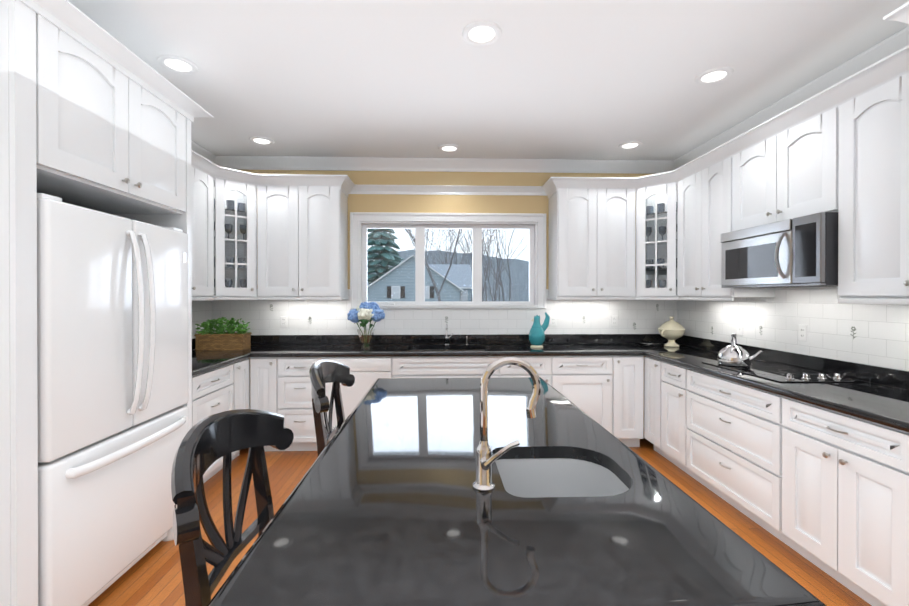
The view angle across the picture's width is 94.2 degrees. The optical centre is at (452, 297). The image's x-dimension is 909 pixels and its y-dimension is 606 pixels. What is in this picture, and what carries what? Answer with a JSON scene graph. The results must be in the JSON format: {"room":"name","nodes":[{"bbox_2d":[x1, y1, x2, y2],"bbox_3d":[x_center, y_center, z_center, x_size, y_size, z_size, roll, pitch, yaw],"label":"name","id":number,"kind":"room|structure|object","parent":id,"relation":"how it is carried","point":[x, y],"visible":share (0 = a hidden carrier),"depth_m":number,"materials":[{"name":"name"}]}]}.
{"room":"kitchen","nodes":[
{"label":"kitchen","id":0,"kind":"room"},
{"bbox_2d":[240,170,651,427],"bbox_3d":[-0.058,-0.016,4.552,4.920,2.860,0.150,0,0,-2],"label":"wall","id":1,"kind":"structure","parent":0,"point":[403,203],"depth_m":4.46,"materials":[{"name":"yellow paint"}]},
{"bbox_2d":[192,300,211,338],"bbox_3d":[-2.480,0.208,3.505,0.008,0.580,1.760,0,0,-2],"label":"tile backsplash","id":2,"kind":"structure","parent":1,"relation":"attached to","point":[201,310],"depth_m":4.18,"materials":[{"name":"white tile"}]},
{"bbox_2d":[191,166,213,296],"bbox_3d":[-2.281,-0.540,3.204,0.375,1.080,1.160,0,0,-2],"label":"upper cabinet","id":3,"kind":"object","parent":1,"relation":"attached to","point":[202,231],"visible":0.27,"depth_m":3.61,"materials":[{"name":"white paint"}]},
{"bbox_2d":[212,289,675,334],"bbox_3d":[-0.045,0.155,4.474,4.939,0.680,0.008,0,0,-2],"label":"tile backsplash","id":4,"kind":"structure","parent":1,"relation":"attached to","point":[329,317],"depth_m":4.47,"materials":[{"name":"white tile"}]},
{"bbox_2d":[280,316,286,326],"bbox_3d":[-1.764,0.255,4.409,0.070,0.114,0.007,0,0,-2],"label":"electrical outlet","id":5,"kind":"object","parent":4,"relation":"attached to","point":[283,321],"visible":1,"depth_m":4.41,"materials":[{"name":"white plastic"}]},
{"bbox_2d":[550,316,556,325],"bbox_3d":[1.074,0.255,4.504,0.070,0.114,0.007,0,0,-2],"label":"electrical outlet","id":6,"kind":"object","parent":4,"relation":"attached to","point":[553,320],"visible":1,"depth_m":4.50,"materials":[{"name":"white plastic"}]},
{"bbox_2d":[611,316,617,325],"bbox_3d":[1.734,0.255,4.526,0.070,0.114,0.007,0,0,-2],"label":"electrical outlet","id":7,"kind":"object","parent":4,"relation":"attached to","point":[614,320],"visible":1,"depth_m":4.53,"materials":[{"name":"white plastic"}]},
{"bbox_2d":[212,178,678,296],"bbox_3d":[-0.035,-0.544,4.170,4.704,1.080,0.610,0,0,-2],"label":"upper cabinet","id":8,"kind":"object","parent":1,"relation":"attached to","point":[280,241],"visible":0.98,"depth_m":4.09,"materials":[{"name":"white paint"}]},
{"bbox_2d":[19,0,908,197],"bbox_3d":[-0.089,-1.107,2.345,4.510,0.120,4.249,0,0,-2],"label":"crown molding","id":9,"kind":"structure","parent":8,"relation":"attached to","point":[73,22],"depth_m":2.63,"materials":[{"name":"white paint"}]},
{"bbox_2d":[192,297,908,304],"bbox_3d":[0.003,0.015,3.043,4.280,0.030,2.850,0,0,-2],"label":"rail","id":10,"kind":"object","parent":8,"relation":"attached to","point":[876,300],"visible":0.88,"depth_m":3.91,"materials":[{"name":"white paint"}]},
{"bbox_2d":[350,212,545,308],"bbox_3d":[-0.042,-0.386,4.534,2.070,1.010,0.185,0,0,-2],"label":"window","id":11,"kind":"structure","parent":1,"relation":"in","point":[476,223],"depth_m":4.51,"materials":[{"name":"white paint"}]},
{"bbox_2d":[191,26,908,173],"bbox_3d":[0.077,-1.373,0.849,4.938,0.114,7.248,0,0,-2],"label":"crown molding","id":12,"kind":"structure","parent":1,"relation":"attached to","point":[893,43],"depth_m":4.38,"materials":[{"name":"white paint"}]},
{"bbox_2d":[270,304,855,338],"bbox_3d":[-0.001,0.217,3.165,4.923,0.276,2.611,0,0,-2],"label":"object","id":13,"kind":"structure","parent":1,"relation":"attached to","point":[854,329],"depth_m":4.41,"materials":[{"name":"white tile"}]},
{"bbox_2d":[678,158,774,296],"bbox_3d":[2.279,-0.542,3.576,0.345,1.080,0.725,0,0,-2],"label":"upper cabinet","id":14,"kind":"object","parent":1,"relation":"attached to","point":[704,196],"depth_m":3.53,"materials":[{"name":"white paint"}]},
{"bbox_2d":[730,107,837,231],"bbox_3d":[2.306,-0.781,2.788,0.345,0.595,0.850,0,0,-2],"label":"upper cabinet","id":15,"kind":"object","parent":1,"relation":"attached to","point":[793,173],"depth_m":2.69,"materials":[{"name":"white paint"}]},
{"bbox_2d":[721,212,837,287],"bbox_3d":[2.232,-0.275,2.787,0.477,0.408,0.834,0,0,-2],"label":"over-the-range microwave","id":16,"kind":"object","parent":15,"relation":"attached to","point":[801,251],"visible":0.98,"depth_m":2.61,"materials":[{"name":"grey metal"}]},
{"bbox_2d":[676,286,908,370],"bbox_3d":[2.467,0.160,3.127,0.008,0.680,2.850,0,0,-2],"label":"tile backsplash","id":17,"kind":"structure","parent":1,"relation":"attached to","point":[881,336],"depth_m":2.91,"materials":[{"name":"white tile"}]},
{"bbox_2d":[737,322,742,335],"bbox_3d":[2.441,0.268,3.592,0.012,0.114,0.070,0,0,-2],"label":"electrical outlet","id":18,"kind":"object","parent":17,"relation":"attached to","point":[740,328],"visible":1,"depth_m":3.58,"materials":[{"name":"white plastic"}]},
{"bbox_2d":[798,324,806,340],"bbox_3d":[2.465,0.251,2.972,0.007,0.114,0.070,0,0,-2],"label":"electrical outlet","id":19,"kind":"object","parent":17,"relation":"attached to","point":[802,332],"visible":1,"depth_m":2.97,"materials":[{"name":"white plastic"}]},
{"bbox_2d":[838,73,908,297],"bbox_3d":[2.327,-0.536,2.154,0.345,1.080,0.420,0,0,-2],"label":"upper cabinet","id":20,"kind":"object","parent":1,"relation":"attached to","point":[848,161],"depth_m":2.16,"materials":[{"name":"white paint"}]},
{"bbox_2d":[88,428,871,605],"bbox_3d":[0.077,1.459,0.860,5.240,0.060,7.550,0,0,-2],"label":"floor","id":21,"kind":"structure","parent":0,"point":[152,577],"depth_m":2.47,"materials":[{"name":"brown wood"}]},
{"bbox_2d":[0,0,191,605],"bbox_3d":[-2.010,0.149,2.078,0.848,2.550,1.104,0,0,-2],"label":"tall cabinet","id":22,"kind":"object","parent":21,"relation":"on","point":[81,125],"visible":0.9,"depth_m":1.64,"materials":[{"name":"white paint"}]},
{"bbox_2d":[37,193,187,605],"bbox_3d":[-1.963,0.507,2.100,0.887,1.835,0.930,0,0,-2],"label":"fridge","id":23,"kind":"object","parent":21,"relation":"on","point":[112,344],"visible":0.83,"depth_m":1.92,"materials":[{"name":"white metal"}]},
{"bbox_2d":[192,358,249,482],"bbox_3d":[-2.121,0.980,3.213,0.695,0.879,1.154,0,0,-2],"label":"base cabinet","id":24,"kind":"object","parent":21,"relation":"on","point":[221,389],"visible":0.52,"depth_m":3.30,"materials":[{"name":"white paint"}]},
{"bbox_2d":[192,342,251,375],"bbox_3d":[-2.126,0.470,3.180,0.690,0.140,1.100,0,0,-2],"label":"countertop","id":25,"kind":"structure","parent":24,"relation":"on","point":[202,361],"depth_m":3.49,"materials":[{"name":"black stone"}]},
{"bbox_2d":[171,409,293,605],"bbox_3d":[-0.400,0.870,1.107,0.504,1.120,0.586,0,0,-2],"label":"stool","id":26,"kind":"object","parent":21,"relation":"on","point":[206,443],"visible":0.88,"depth_m":1.07,"materials":[{"name":"black paint"}]},
{"bbox_2d":[250,357,277,450],"bbox_3d":[-1.707,0.977,4.092,0.248,0.880,0.626,0,0,-2],"label":"base cabinet","id":27,"kind":"object","parent":21,"relation":"on","point":[263,370],"depth_m":3.79,"materials":[{"name":"white paint"}]},
{"bbox_2d":[278,357,321,450],"bbox_3d":[-1.423,0.977,4.102,0.474,0.880,0.626,0,0,-2],"label":"base cabinet","id":28,"kind":"object","parent":21,"relation":"on","point":[294,381],"depth_m":3.80,"materials":[{"name":"white paint"}]},
{"bbox_2d":[309,360,354,455],"bbox_3d":[-0.416,0.866,2.037,0.504,1.120,0.586,0,0,-2],"label":"stool","id":29,"kind":"object","parent":21,"relation":"on","point":[322,372],"visible":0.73,"depth_m":2.06,"materials":[{"name":"black paint"}]},
{"bbox_2d":[322,357,401,441],"bbox_3d":[-0.865,0.977,4.120,0.642,0.880,0.626,0,0,-2],"label":"base cabinet","id":30,"kind":"object","parent":21,"relation":"on","point":[365,370],"depth_m":3.81,"materials":[{"name":"white paint"}]},
{"bbox_2d":[192,334,698,356],"bbox_3d":[-0.034,0.466,4.136,4.936,0.140,0.669,0,0,-2],"label":"countertop","id":31,"kind":"structure","parent":30,"relation":"on","point":[493,344],"depth_m":4.34,"materials":[{"name":"black stone"}]},
{"bbox_2d":[194,317,251,350],"bbox_3d":[-2.176,0.341,4.014,0.474,0.310,0.229,0,0,-2],"label":"planter","id":32,"kind":"object","parent":31,"relation":"on","point":[221,339],"visible":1,"depth_m":3.93,"materials":[{"name":"wood"}]},
{"bbox_2d":[347,302,384,348],"bbox_3d":[-0.833,0.269,4.059,0.358,0.454,0.243,0,0,-2],"label":"flower vase","id":33,"kind":"object","parent":31,"relation":"on","point":[364,313],"visible":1,"depth_m":4.02,"materials":[{"name":"clear glass"}]},
{"bbox_2d":[409,349,484,350],"bbox_3d":[-0.053,0.638,4.124,0.800,0.200,0.450,0,0,-2],"label":"sink","id":34,"kind":"object","parent":31,"relation":"in","point":[451,350],"visible":0.08,"depth_m":4.34,"materials":[{"name":"silver metal"}]},
{"bbox_2d":[444,323,468,344],"bbox_3d":[0.040,0.380,4.337,0.254,0.228,0.151,0,0,-2],"label":"kitchen faucet","id":35,"kind":"object","parent":31,"relation":"on","point":[446,340],"visible":1,"depth_m":4.37,"materials":[{"name":"silver metal"}]},
{"bbox_2d":[529,312,549,347],"bbox_3d":[0.861,0.321,4.188,0.212,0.348,0.162,0,0,-2],"label":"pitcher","id":36,"kind":"object","parent":31,"relation":"on","point":[536,335],"visible":1,"depth_m":4.15,"materials":[{"name":"teal ceramic"}]},
{"bbox_2d":[635,341,659,346],"bbox_3d":[2.000,0.480,4.348,0.160,0.029,0.220,0,0,-2],"label":"serving tray","id":37,"kind":"object","parent":31,"relation":"on","point":[645,343],"visible":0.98,"depth_m":4.26,"materials":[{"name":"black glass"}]},
{"bbox_2d":[658,316,685,346],"bbox_3d":[2.222,0.344,4.285,0.285,0.302,0.252,0,0,-2],"label":"tureen","id":38,"kind":"object","parent":31,"relation":"on","point":[671,330],"visible":1,"depth_m":4.22,"materials":[{"name":"beige ceramic"}]},
{"bbox_2d":[486,356,553,387],"bbox_3d":[0.645,0.976,4.174,0.500,0.880,0.620,0,0,-2],"label":"base cabinet","id":39,"kind":"object","parent":21,"relation":"on","point":[544,365],"depth_m":3.87,"materials":[{"name":"white paint"}]},
{"bbox_2d":[554,356,613,434],"bbox_3d":[1.180,0.976,4.192,0.570,0.880,0.620,0,0,-2],"label":"base cabinet","id":40,"kind":"object","parent":21,"relation":"on","point":[606,393],"depth_m":3.89,"materials":[{"name":"white paint"}]},
{"bbox_2d":[614,356,643,446],"bbox_3d":[1.614,0.976,4.207,0.298,0.880,0.620,0,0,-2],"label":"base cabinet","id":41,"kind":"object","parent":21,"relation":"on","point":[628,370],"depth_m":3.90,"materials":[{"name":"white paint"}]},
{"bbox_2d":[644,356,659,451],"bbox_3d":[2.112,0.978,3.783,0.665,0.880,0.300,0,0,-2],"label":"base cabinet","id":42,"kind":"object","parent":21,"relation":"on","point":[651,365],"depth_m":3.78,"materials":[{"name":"white paint"}]},
{"bbox_2d":[658,360,683,470],"bbox_3d":[2.124,0.979,3.448,0.665,0.880,0.370,0,0,-2],"label":"base cabinet","id":43,"kind":"object","parent":21,"relation":"on","point":[671,375],"depth_m":3.45,"materials":[{"name":"white paint"}]},
{"bbox_2d":[684,367,775,536],"bbox_3d":[2.145,0.982,2.814,0.665,0.880,0.900,0,0,-2],"label":"base cabinet","id":44,"kind":"object","parent":21,"relation":"on","point":[730,426],"depth_m":2.74,"materials":[{"name":"white paint"}]},
{"bbox_2d":[644,338,908,431],"bbox_3d":[2.136,0.471,2.779,0.690,0.140,2.190,0,0,-2],"label":"countertop","id":45,"kind":"structure","parent":44,"relation":"on","point":[879,395],"depth_m":2.46,"materials":[{"name":"black stone"}]},
{"bbox_2d":[702,361,863,382],"bbox_3d":[2.165,0.481,2.858,0.510,0.039,0.750,0,0,-2],"label":"cooktop","id":46,"kind":"object","parent":45,"relation":"in","point":[780,373],"visible":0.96,"depth_m":2.73,"materials":[{"name":"black glass"}]},
{"bbox_2d":[717,333,762,366],"bbox_3d":[2.062,0.375,3.066,0.241,0.231,0.211,0,0,-2],"label":"kettle","id":47,"kind":"object","parent":46,"relation":"on","point":[733,354],"visible":1,"depth_m":3.00,"materials":[{"name":"silver metal"}]},
{"bbox_2d":[776,394,908,605],"bbox_3d":[2.171,0.985,2.028,0.665,0.880,0.673,0,0,-2],"label":"base cabinet","id":48,"kind":"object","parent":21,"relation":"on","point":[825,490],"depth_m":1.98,"materials":[{"name":"white paint"}]},
{"bbox_3d":[0.227,0.987,1.655,0.755,0.878,1.888,0,0,-2],"label":"kitchen island","id":49,"kind":"object","parent":21,"relation":"on","visible":0},
{"bbox_2d":[207,377,825,605],"bbox_3d":[0.077,0.526,1.664,1.065,0.041,1.996,0,0,-2],"label":"island countertop","id":50,"kind":"structure","parent":49,"relation":"on","point":[385,503],"depth_m":0.93,"materials":[{"name":"black stone"}]},
{"bbox_2d":[473,357,540,491],"bbox_3d":[0.146,0.334,1.119,0.184,0.348,0.089,0,0,-2],"label":"island faucet","id":51,"kind":"object","parent":50,"relation":"on","point":[485,460],"visible":1,"depth_m":1.12,"materials":[{"name":"silver metal"}]},
{"bbox_2d":[495,458,628,497],"bbox_3d":[0.318,0.635,1.255,0.410,0.170,0.400,0,0,-2],"label":"island sink","id":52,"kind":"object","parent":50,"relation":"in","point":[546,477],"visible":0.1,"depth_m":1.43,"materials":[{"name":"silver metal"}]},
{"bbox_2d":[67,0,908,160],"bbox_3d":[0.077,-1.471,0.849,5.240,0.080,7.550,0,0,-2],"label":"ceiling","id":53,"kind":"structure","parent":0,"point":[576,79],"depth_m":2.63,"materials":[{"name":"white paint"}]},
{"bbox_2d":[157,54,198,74],"bbox_3d":[-1.694,-1.431,2.605,0.216,0.014,0.216,0,0,-2],"label":"recessed light","id":54,"kind":"object","parent":53,"relation":"in","point":[178,64],"visible":0.92,"depth_m":2.59,"materials":[{"name":"white paint"}]},
{"bbox_2d":[249,136,273,145],"bbox_3d":[-1.757,-1.436,3.884,0.216,0.014,0.216,0,0,-2],"label":"recessed light","id":55,"kind":"object","parent":53,"relation":"in","point":[261,140],"visible":0.96,"depth_m":3.86,"materials":[{"name":"white paint"}]},
{"bbox_2d":[438,144,459,152],"bbox_3d":[-0.032,-1.437,4.082,0.216,0.014,0.216,0,0,-2],"label":"recessed light","id":56,"kind":"object","parent":53,"relation":"in","point":[448,148],"visible":0.98,"depth_m":4.07,"materials":[{"name":"white paint"}]},
{"bbox_2d":[462,20,501,45],"bbox_3d":[0.158,-1.429,2.297,0.216,0.014,0.216,0,0,-2],"label":"recessed light","id":57,"kind":"object","parent":53,"relation":"in","point":[481,33],"visible":1,"depth_m":2.28,"materials":[{"name":"white paint"}]},
{"bbox_2d":[618,141,642,149],"bbox_3d":[1.681,-1.436,4.000,0.216,0.014,0.216,0,0,-2],"label":"recessed light","id":58,"kind":"object","parent":53,"relation":"in","point":[628,145],"visible":0.96,"depth_m":3.99,"materials":[{"name":"white paint"}]},
{"bbox_2d":[695,67,733,84],"bbox_3d":[1.694,-1.431,2.739,0.216,0.014,0.216,0,0,-2],"label":"recessed light","id":59,"kind":"object","parent":53,"relation":"in","point":[714,75],"visible":0.9,"depth_m":2.73,"materials":[{"name":"white paint"}]},
{"label":"outside","id":60,"kind":"structure","parent":0,"visible":0},
{"bbox_3d":[-4.369,4.509,132.773,240.000,0.200,254.000,0,0,-2],"label":"ground","id":61,"kind":"structure","parent":60,"visible":0},
{"bbox_2d":[367,228,403,283],"bbox_3d":[-10.513,-6.556,60.605,8.970,22.502,9.440,0,0,-2],"label":"pine tree","id":62,"kind":"object","parent":61,"relation":"on","point":[389,257],"depth_m":59.08,"materials":[{"name":"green plant"}]},
{"bbox_2d":[367,255,471,300],"bbox_3d":[-5.035,0.367,45.660,14.400,8.770,12.650,0,0,-2],"label":"house","id":63,"kind":"structure","parent":61,"relation":"on","point":[409,291],"depth_m":39.72,"materials":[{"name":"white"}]},
{"bbox_2d":[367,250,528,300],"bbox_3d":[-5.278,-6.338,159.715,220.000,21.280,20.000,0,0,-2],"label":"hill","id":64,"kind":"structure","parent":61,"relation":"on","point":[516,277],"depth_m":150.50,"materials":[{"name":"grey"}]},
{"bbox_2d":[403,229,528,300],"bbox_3d":[4.279,-12.111,73.915,36.949,33.564,115.260,0,0,-2],"label":"trees","id":65,"kind":"object","parent":61,"relation":"on","point":[485,287],"depth_m":64.82,"materials":[{"name":"grey plant"}]}
]}

